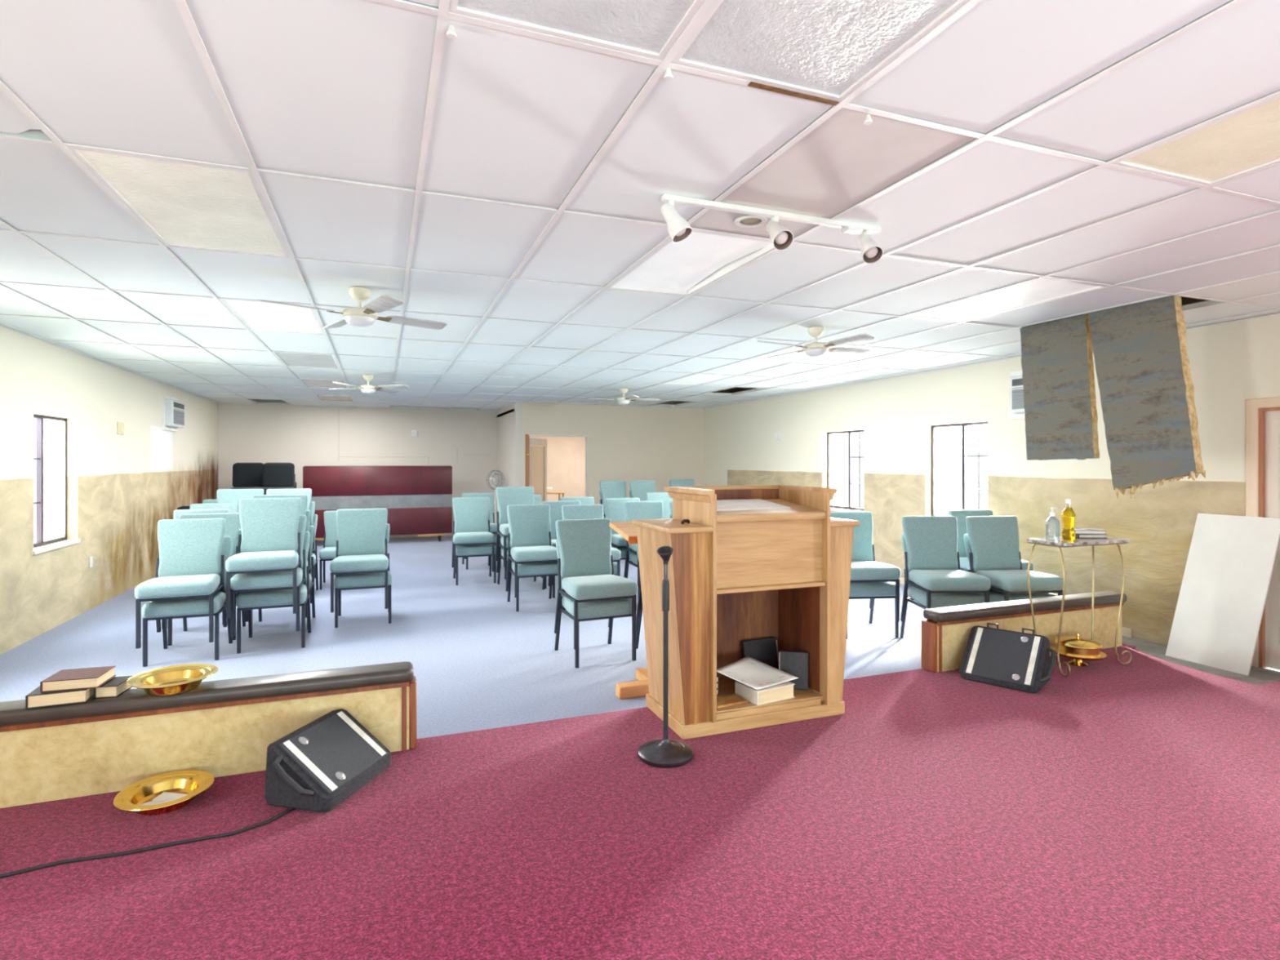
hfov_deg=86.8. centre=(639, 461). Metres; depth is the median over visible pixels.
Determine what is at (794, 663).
binder
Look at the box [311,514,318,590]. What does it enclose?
chair
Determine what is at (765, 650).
binder
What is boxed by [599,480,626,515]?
chair
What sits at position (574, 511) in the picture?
chair
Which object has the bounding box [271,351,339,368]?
ceiling light
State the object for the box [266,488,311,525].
chair
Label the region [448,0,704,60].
ceiling light
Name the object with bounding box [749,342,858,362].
ceiling light
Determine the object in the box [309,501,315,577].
chair
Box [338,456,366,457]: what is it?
trim
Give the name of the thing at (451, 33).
ceiling hook
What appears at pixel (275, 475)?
padded chair
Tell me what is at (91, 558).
wall outlet
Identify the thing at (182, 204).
tile
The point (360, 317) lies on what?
ceiling fan
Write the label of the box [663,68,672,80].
ceiling hook
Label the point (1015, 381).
vent
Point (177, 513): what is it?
chair
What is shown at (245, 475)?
padded chair
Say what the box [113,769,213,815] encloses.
plate
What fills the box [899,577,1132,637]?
baseboard
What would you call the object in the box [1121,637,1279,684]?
floor
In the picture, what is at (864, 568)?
chair
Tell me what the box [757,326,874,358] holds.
ceiling fan
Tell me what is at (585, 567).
chair
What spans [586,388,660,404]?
ceiling fan
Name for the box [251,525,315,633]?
chair
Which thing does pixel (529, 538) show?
chair
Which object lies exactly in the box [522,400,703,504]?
wall
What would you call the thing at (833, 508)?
window
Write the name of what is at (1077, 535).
book
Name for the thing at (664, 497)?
chair
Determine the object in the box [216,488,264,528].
chair
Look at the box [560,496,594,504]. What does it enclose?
chair
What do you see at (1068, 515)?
oil bottle
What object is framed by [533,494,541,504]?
chair
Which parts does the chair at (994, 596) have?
backrest, seat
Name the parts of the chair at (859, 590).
leg, seat, seat frame, leg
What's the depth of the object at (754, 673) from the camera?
3.79 m
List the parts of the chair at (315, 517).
seat, backrest, leg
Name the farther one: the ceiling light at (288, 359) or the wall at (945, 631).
the ceiling light at (288, 359)
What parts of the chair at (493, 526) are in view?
backrest, seat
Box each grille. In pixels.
[173,408,184,425]
[1011,386,1024,409]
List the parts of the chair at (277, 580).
leg, leg, seat, seat frame, leg, backrest, leg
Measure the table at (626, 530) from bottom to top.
1.195 m
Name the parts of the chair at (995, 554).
leg, backrest, leg, seat, leg, seat frame, leg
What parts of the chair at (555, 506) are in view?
seat, backrest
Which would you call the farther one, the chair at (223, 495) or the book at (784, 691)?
the chair at (223, 495)
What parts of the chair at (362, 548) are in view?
leg, leg, seat, seat frame, backrest, leg, leg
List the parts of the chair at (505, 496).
leg, seat frame, seat, leg, backrest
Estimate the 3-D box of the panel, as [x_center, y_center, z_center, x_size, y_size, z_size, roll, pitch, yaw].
[-5.127,0.850,13.360,2.730,1.539,0.230,0,0,-21]
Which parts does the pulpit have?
panel, panel, crown moulding, panel, rail, rail, panel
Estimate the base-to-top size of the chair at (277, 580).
0.961 m
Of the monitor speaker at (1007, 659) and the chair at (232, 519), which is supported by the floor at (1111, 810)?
the monitor speaker at (1007, 659)
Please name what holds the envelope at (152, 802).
in the plate at (193, 783)
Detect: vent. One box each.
[173,401,184,409]
[1012,377,1022,386]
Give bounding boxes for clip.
[680,519,689,524]
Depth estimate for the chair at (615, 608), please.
5.42 m
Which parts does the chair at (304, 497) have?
backrest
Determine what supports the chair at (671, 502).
on the chair
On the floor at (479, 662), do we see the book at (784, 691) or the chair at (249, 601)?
the chair at (249, 601)
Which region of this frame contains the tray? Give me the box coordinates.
[1050,633,1106,666]
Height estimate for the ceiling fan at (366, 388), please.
0.243 m
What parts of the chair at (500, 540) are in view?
leg, seat, leg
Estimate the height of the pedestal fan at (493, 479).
1.446 m
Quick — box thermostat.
[774,431,781,439]
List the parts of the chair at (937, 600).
leg, backrest, seat frame, seat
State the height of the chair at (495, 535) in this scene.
0.961 m
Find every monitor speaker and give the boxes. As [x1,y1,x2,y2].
[264,708,391,812]
[959,622,1055,693]
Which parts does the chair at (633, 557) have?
leg, backrest, seat frame, seat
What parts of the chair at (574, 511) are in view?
backrest, seat, leg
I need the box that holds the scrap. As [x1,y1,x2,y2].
[1121,643,1135,649]
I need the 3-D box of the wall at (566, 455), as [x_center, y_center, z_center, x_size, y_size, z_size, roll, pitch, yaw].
[-1.174,-0.005,15.861,4.030,3.250,4.130,0,0,-21]
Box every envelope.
[139,800,168,805]
[151,791,187,801]
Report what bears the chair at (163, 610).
on the floor at (479, 662)
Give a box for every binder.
[741,636,779,669]
[779,649,808,689]
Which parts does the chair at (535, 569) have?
leg, leg, backrest, seat frame, seat, leg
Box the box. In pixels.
[546,487,552,492]
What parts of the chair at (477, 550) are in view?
leg, backrest, seat frame, seat, leg, leg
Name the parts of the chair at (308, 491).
backrest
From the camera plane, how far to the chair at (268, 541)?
6.05 m
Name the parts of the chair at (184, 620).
leg, leg, leg, backrest, leg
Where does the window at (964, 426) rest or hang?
in the wall at (1233, 363)
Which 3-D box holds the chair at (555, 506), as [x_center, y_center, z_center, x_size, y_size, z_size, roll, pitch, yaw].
[-0.891,0.977,8.306,0.530,0.961,0.604,0,0,-22]
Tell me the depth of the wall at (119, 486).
7.37 m
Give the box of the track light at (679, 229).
[660,193,883,263]
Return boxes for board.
[1164,513,1279,675]
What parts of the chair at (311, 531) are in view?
leg, leg, seat, backrest, leg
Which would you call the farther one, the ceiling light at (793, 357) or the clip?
the ceiling light at (793, 357)
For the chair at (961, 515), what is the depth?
6.89 m
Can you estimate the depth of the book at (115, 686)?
2.92 m
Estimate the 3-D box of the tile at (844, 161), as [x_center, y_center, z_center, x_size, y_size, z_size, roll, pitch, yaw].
[0.707,-1.151,2.831,0.590,0.022,1.200,0,0,-21]
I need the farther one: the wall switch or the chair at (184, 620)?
the wall switch
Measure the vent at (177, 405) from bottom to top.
0.072 m
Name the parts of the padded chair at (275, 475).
seat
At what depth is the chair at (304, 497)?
6.81 m
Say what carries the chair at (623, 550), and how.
on the floor at (479, 662)
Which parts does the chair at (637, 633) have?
backrest, leg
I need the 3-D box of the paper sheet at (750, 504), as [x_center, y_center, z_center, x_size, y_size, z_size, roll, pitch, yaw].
[0.558,0.247,3.890,0.500,0.039,0.330,0,0,-21]
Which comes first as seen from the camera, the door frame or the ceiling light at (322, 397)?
the ceiling light at (322, 397)
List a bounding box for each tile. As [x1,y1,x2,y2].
[66,146,288,257]
[689,107,976,238]
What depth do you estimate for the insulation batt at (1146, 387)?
4.79 m
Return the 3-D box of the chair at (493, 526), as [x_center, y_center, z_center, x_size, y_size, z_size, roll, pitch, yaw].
[-2.465,0.977,10.434,0.530,0.961,0.604,0,0,-20]
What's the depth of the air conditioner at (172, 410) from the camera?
9.97 m
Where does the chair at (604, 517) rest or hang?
on the chair
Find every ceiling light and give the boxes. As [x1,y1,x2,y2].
[218,298,324,334]
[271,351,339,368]
[298,378,347,388]
[315,395,354,401]
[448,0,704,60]
[607,231,775,295]
[663,373,737,385]
[671,0,969,102]
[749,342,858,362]
[905,278,1106,321]
[1112,95,1279,186]
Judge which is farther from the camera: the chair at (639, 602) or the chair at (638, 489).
the chair at (638, 489)
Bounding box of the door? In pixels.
[1245,396,1279,670]
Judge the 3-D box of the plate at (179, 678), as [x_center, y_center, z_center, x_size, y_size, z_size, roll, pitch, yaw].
[-2.086,0.983,3.027,0.339,0.060,0.339,0,0,-21]
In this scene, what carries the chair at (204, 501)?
on the chair
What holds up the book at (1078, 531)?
on the book at (1077, 535)
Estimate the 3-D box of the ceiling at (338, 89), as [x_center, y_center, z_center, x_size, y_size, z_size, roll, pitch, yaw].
[-0.775,-1.151,6.888,9.410,0.024,17.158,0,0,-21]
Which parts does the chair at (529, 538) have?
leg, leg, backrest, seat frame, seat, leg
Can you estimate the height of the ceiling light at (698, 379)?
0.114 m
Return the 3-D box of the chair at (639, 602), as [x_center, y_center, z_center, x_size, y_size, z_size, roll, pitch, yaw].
[0.306,0.977,5.626,0.530,0.961,0.604,0,0,-22]
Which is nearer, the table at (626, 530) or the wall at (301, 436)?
the table at (626, 530)
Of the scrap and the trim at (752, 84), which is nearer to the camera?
the trim at (752, 84)
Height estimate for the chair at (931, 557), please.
0.961 m
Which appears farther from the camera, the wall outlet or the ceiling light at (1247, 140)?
the wall outlet
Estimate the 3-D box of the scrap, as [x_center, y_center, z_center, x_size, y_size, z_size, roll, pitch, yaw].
[4.041,1.608,5.826,0.526,0.016,0.249,0,0,-21]
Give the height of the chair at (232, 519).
0.961 m
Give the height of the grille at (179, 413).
0.227 m
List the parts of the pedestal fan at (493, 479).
blade, motor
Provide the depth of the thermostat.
11.72 m
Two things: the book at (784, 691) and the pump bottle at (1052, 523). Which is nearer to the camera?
the book at (784, 691)
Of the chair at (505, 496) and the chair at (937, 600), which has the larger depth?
the chair at (505, 496)
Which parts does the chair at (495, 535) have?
leg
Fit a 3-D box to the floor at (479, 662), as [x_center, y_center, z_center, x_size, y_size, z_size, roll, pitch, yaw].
[-2.074,1.670,10.287,9.710,0.100,13.900,0,0,-21]
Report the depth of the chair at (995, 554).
6.05 m
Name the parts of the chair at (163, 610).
leg, leg, seat, seat frame, leg, backrest, leg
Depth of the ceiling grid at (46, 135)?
3.19 m
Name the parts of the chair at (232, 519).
backrest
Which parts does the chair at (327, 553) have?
leg, leg, seat, backrest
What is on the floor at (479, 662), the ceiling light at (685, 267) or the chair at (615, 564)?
the chair at (615, 564)
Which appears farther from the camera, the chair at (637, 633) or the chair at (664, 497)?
the chair at (664, 497)
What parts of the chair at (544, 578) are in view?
leg, leg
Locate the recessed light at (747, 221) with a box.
[733,215,767,227]
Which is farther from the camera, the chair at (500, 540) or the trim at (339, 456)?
the trim at (339, 456)
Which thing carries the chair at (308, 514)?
on the chair at (311, 531)
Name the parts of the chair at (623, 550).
seat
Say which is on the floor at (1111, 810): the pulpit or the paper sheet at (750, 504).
the pulpit
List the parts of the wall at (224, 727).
post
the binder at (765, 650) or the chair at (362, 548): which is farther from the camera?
the chair at (362, 548)
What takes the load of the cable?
on the floor at (1111, 810)
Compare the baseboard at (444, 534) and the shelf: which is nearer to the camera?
the shelf
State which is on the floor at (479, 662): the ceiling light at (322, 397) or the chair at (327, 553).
the chair at (327, 553)
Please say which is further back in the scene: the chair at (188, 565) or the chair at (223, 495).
the chair at (223, 495)
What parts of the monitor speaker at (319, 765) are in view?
handle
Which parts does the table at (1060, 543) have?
leg, leg, leg, leg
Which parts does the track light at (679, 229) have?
lamp shade, bulb, lamp shade, bulb, lamp shade, bulb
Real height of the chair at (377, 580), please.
0.961 m
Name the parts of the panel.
panel, panel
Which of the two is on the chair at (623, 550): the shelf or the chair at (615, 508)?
the chair at (615, 508)
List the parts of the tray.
lid, dish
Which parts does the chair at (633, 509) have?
leg, seat frame, seat, leg, backrest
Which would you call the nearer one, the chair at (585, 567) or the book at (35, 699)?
the book at (35, 699)
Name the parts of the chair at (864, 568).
backrest, leg, seat frame, seat, leg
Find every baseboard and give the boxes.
[316,531,453,541]
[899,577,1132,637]
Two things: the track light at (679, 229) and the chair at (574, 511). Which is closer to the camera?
the track light at (679, 229)
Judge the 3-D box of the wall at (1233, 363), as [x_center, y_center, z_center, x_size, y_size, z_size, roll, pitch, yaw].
[4.131,-0.005,7.456,0.140,3.250,15.380,0,0,-21]
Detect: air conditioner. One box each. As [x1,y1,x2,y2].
[161,394,184,431]
[1009,370,1025,419]
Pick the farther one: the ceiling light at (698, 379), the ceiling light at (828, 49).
the ceiling light at (698, 379)
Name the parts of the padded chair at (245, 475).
seat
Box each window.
[32,413,80,555]
[826,430,863,511]
[931,422,987,515]
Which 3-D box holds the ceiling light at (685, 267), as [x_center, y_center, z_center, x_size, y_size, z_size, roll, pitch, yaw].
[0.272,-1.193,3.970,0.584,0.114,1.194,0,0,-21]
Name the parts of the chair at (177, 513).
backrest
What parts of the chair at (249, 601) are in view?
leg, leg, seat, seat frame, leg, backrest, leg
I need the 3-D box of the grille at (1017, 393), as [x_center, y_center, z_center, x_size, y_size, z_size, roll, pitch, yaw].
[4.095,-0.674,7.003,0.011,0.227,0.560,0,0,-21]
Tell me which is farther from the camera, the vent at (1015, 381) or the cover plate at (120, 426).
the cover plate at (120, 426)
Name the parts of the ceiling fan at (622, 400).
blade, motor, lamp shade, blade, blade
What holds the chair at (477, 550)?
on the floor at (479, 662)
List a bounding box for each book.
[25,685,93,709]
[40,666,115,692]
[93,675,132,698]
[734,680,795,705]
[1074,528,1106,534]
[1075,533,1106,538]
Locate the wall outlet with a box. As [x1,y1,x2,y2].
[88,555,93,568]
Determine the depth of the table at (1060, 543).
4.67 m
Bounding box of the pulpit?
[631,484,859,739]
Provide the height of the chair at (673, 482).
0.961 m
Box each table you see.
[533,491,564,501]
[608,521,648,699]
[1026,536,1132,677]
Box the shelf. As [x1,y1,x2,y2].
[716,678,823,720]
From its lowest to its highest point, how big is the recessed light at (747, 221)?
0.007 m
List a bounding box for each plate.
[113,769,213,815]
[116,422,124,435]
[125,663,217,695]
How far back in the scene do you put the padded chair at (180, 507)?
10.33 m
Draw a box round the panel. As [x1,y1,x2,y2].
[302,465,452,541]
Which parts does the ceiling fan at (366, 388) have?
blade, blade, motor, lamp shade, blade, blade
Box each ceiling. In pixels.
[0,0,1279,410]
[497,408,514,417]
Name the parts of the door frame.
casing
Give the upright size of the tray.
0.218 m
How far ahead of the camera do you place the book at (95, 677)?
2.87 m
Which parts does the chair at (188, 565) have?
leg, leg, seat, seat frame, backrest, leg, leg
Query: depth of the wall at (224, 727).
2.99 m
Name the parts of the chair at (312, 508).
backrest, leg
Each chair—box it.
[134,518,226,648]
[141,535,232,666]
[158,508,230,577]
[161,512,241,629]
[168,528,245,645]
[176,506,190,510]
[189,502,238,512]
[202,499,217,503]
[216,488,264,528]
[225,497,301,618]
[230,462,263,488]
[230,515,307,635]
[235,531,311,653]
[243,510,311,618]
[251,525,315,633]
[252,493,307,559]
[261,462,294,494]
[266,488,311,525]
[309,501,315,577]
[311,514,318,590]
[319,511,338,590]
[329,508,388,612]
[334,523,391,627]
[452,497,494,573]
[453,508,496,585]
[462,493,497,559]
[462,502,501,569]
[494,486,533,567]
[496,499,534,579]
[497,537,546,591]
[506,503,557,597]
[507,519,563,611]
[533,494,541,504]
[541,500,580,585]
[542,575,555,598]
[554,518,637,649]
[554,538,637,668]
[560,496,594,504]
[561,504,621,576]
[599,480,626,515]
[599,490,605,518]
[604,497,639,550]
[604,511,629,559]
[613,561,621,575]
[623,500,662,586]
[625,515,639,593]
[629,480,655,501]
[635,543,642,648]
[635,568,641,631]
[645,492,672,518]
[669,479,694,486]
[670,501,672,518]
[830,511,900,622]
[846,582,898,639]
[899,533,984,637]
[900,515,991,622]
[947,509,1032,571]
[964,533,1057,602]
[965,515,1062,600]
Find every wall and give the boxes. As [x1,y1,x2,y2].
[0,326,217,654]
[0,661,416,808]
[217,399,497,531]
[497,402,522,511]
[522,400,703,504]
[528,435,585,504]
[703,296,1279,645]
[921,591,1126,672]
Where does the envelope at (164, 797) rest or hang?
in the plate at (193, 783)
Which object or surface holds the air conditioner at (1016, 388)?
attached to the wall at (1233, 363)
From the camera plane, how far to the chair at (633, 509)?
8.43 m
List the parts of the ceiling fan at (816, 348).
blade, blade, motor, lamp shade, blade arm, blade, blade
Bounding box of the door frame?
[525,434,587,501]
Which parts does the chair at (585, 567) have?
leg, leg, backrest, seat frame, seat, leg, leg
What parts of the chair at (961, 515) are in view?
backrest, seat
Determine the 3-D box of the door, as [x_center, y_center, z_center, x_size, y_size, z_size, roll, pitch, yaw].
[5.082,0.562,4.939,0.160,2.115,1.030,0,0,-21]
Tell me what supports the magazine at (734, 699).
on the pulpit
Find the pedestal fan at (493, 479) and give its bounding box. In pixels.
[486,470,504,523]
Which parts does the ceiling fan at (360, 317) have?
blade, blade arm, blade, motor, lamp shade, blade arm, blade, blade arm, blade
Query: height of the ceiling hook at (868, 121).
0.026 m
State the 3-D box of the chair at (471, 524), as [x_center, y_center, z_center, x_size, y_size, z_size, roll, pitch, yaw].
[-2.256,0.977,9.124,0.530,0.961,0.604,0,0,-18]
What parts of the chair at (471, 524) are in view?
leg, leg, backrest, seat frame, seat, leg, leg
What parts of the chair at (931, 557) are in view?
leg, leg, backrest, seat frame, seat, leg, leg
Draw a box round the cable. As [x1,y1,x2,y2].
[0,807,295,878]
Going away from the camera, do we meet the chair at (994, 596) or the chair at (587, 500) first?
the chair at (994, 596)
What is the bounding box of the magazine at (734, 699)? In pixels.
[716,693,748,708]
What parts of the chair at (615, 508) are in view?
seat, seat frame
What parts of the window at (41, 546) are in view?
frame, sill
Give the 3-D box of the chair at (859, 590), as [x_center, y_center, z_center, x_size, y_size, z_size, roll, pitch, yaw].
[2.097,1.142,6.472,0.530,0.961,0.604,0,0,-6]
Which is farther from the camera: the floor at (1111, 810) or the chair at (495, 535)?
the chair at (495, 535)
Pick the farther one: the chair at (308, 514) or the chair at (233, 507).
the chair at (233, 507)
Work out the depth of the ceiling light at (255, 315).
5.33 m
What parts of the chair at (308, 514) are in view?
backrest, leg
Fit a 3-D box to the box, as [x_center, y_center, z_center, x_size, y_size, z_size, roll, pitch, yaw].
[-2.165,0.659,15.862,0.200,0.118,0.140,0,0,-21]
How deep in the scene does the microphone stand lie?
3.25 m
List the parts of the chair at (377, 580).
leg, leg, seat, seat frame, backrest, leg, leg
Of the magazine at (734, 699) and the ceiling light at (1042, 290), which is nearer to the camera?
the magazine at (734, 699)
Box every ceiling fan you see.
[257,287,447,329]
[328,374,408,393]
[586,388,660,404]
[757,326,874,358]
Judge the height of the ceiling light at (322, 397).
0.114 m
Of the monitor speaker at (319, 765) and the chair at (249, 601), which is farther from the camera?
the chair at (249, 601)
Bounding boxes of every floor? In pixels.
[0,535,1128,738]
[0,644,1279,959]
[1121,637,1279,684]
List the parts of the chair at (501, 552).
leg, seat, leg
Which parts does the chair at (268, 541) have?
leg, leg, seat, seat frame, backrest, leg, leg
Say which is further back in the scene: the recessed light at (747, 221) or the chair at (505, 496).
the chair at (505, 496)
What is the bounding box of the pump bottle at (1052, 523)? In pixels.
[1045,506,1059,539]
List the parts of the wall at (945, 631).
post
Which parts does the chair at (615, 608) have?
leg, leg, backrest, seat frame, seat, leg, leg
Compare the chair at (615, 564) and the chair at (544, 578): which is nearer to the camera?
the chair at (615, 564)
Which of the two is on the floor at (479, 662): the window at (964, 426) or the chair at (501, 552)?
the chair at (501, 552)
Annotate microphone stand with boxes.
[637,546,693,768]
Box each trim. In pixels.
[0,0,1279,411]
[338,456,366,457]
[747,81,839,105]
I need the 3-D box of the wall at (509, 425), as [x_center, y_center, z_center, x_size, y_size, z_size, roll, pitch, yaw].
[-3.076,-0.005,15.011,0.130,3.250,4.160,0,0,-21]
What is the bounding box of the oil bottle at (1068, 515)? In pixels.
[1061,498,1075,540]
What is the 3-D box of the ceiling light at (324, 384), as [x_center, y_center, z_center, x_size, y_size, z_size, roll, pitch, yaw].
[-4.620,-1.193,9.937,0.584,0.114,1.194,0,0,-21]
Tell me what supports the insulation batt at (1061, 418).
hanging from the ceiling at (338, 89)
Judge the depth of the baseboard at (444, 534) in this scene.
14.48 m
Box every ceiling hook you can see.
[445,25,457,39]
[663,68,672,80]
[863,114,872,124]
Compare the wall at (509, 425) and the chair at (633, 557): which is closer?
the chair at (633, 557)
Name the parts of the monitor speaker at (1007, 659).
handle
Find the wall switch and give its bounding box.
[411,430,417,435]
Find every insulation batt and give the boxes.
[1020,313,1099,460]
[1088,295,1205,501]
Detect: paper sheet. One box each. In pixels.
[716,498,790,511]
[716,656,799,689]
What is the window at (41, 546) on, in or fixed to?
in the wall at (119, 486)
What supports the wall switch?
attached to the wall at (301, 436)

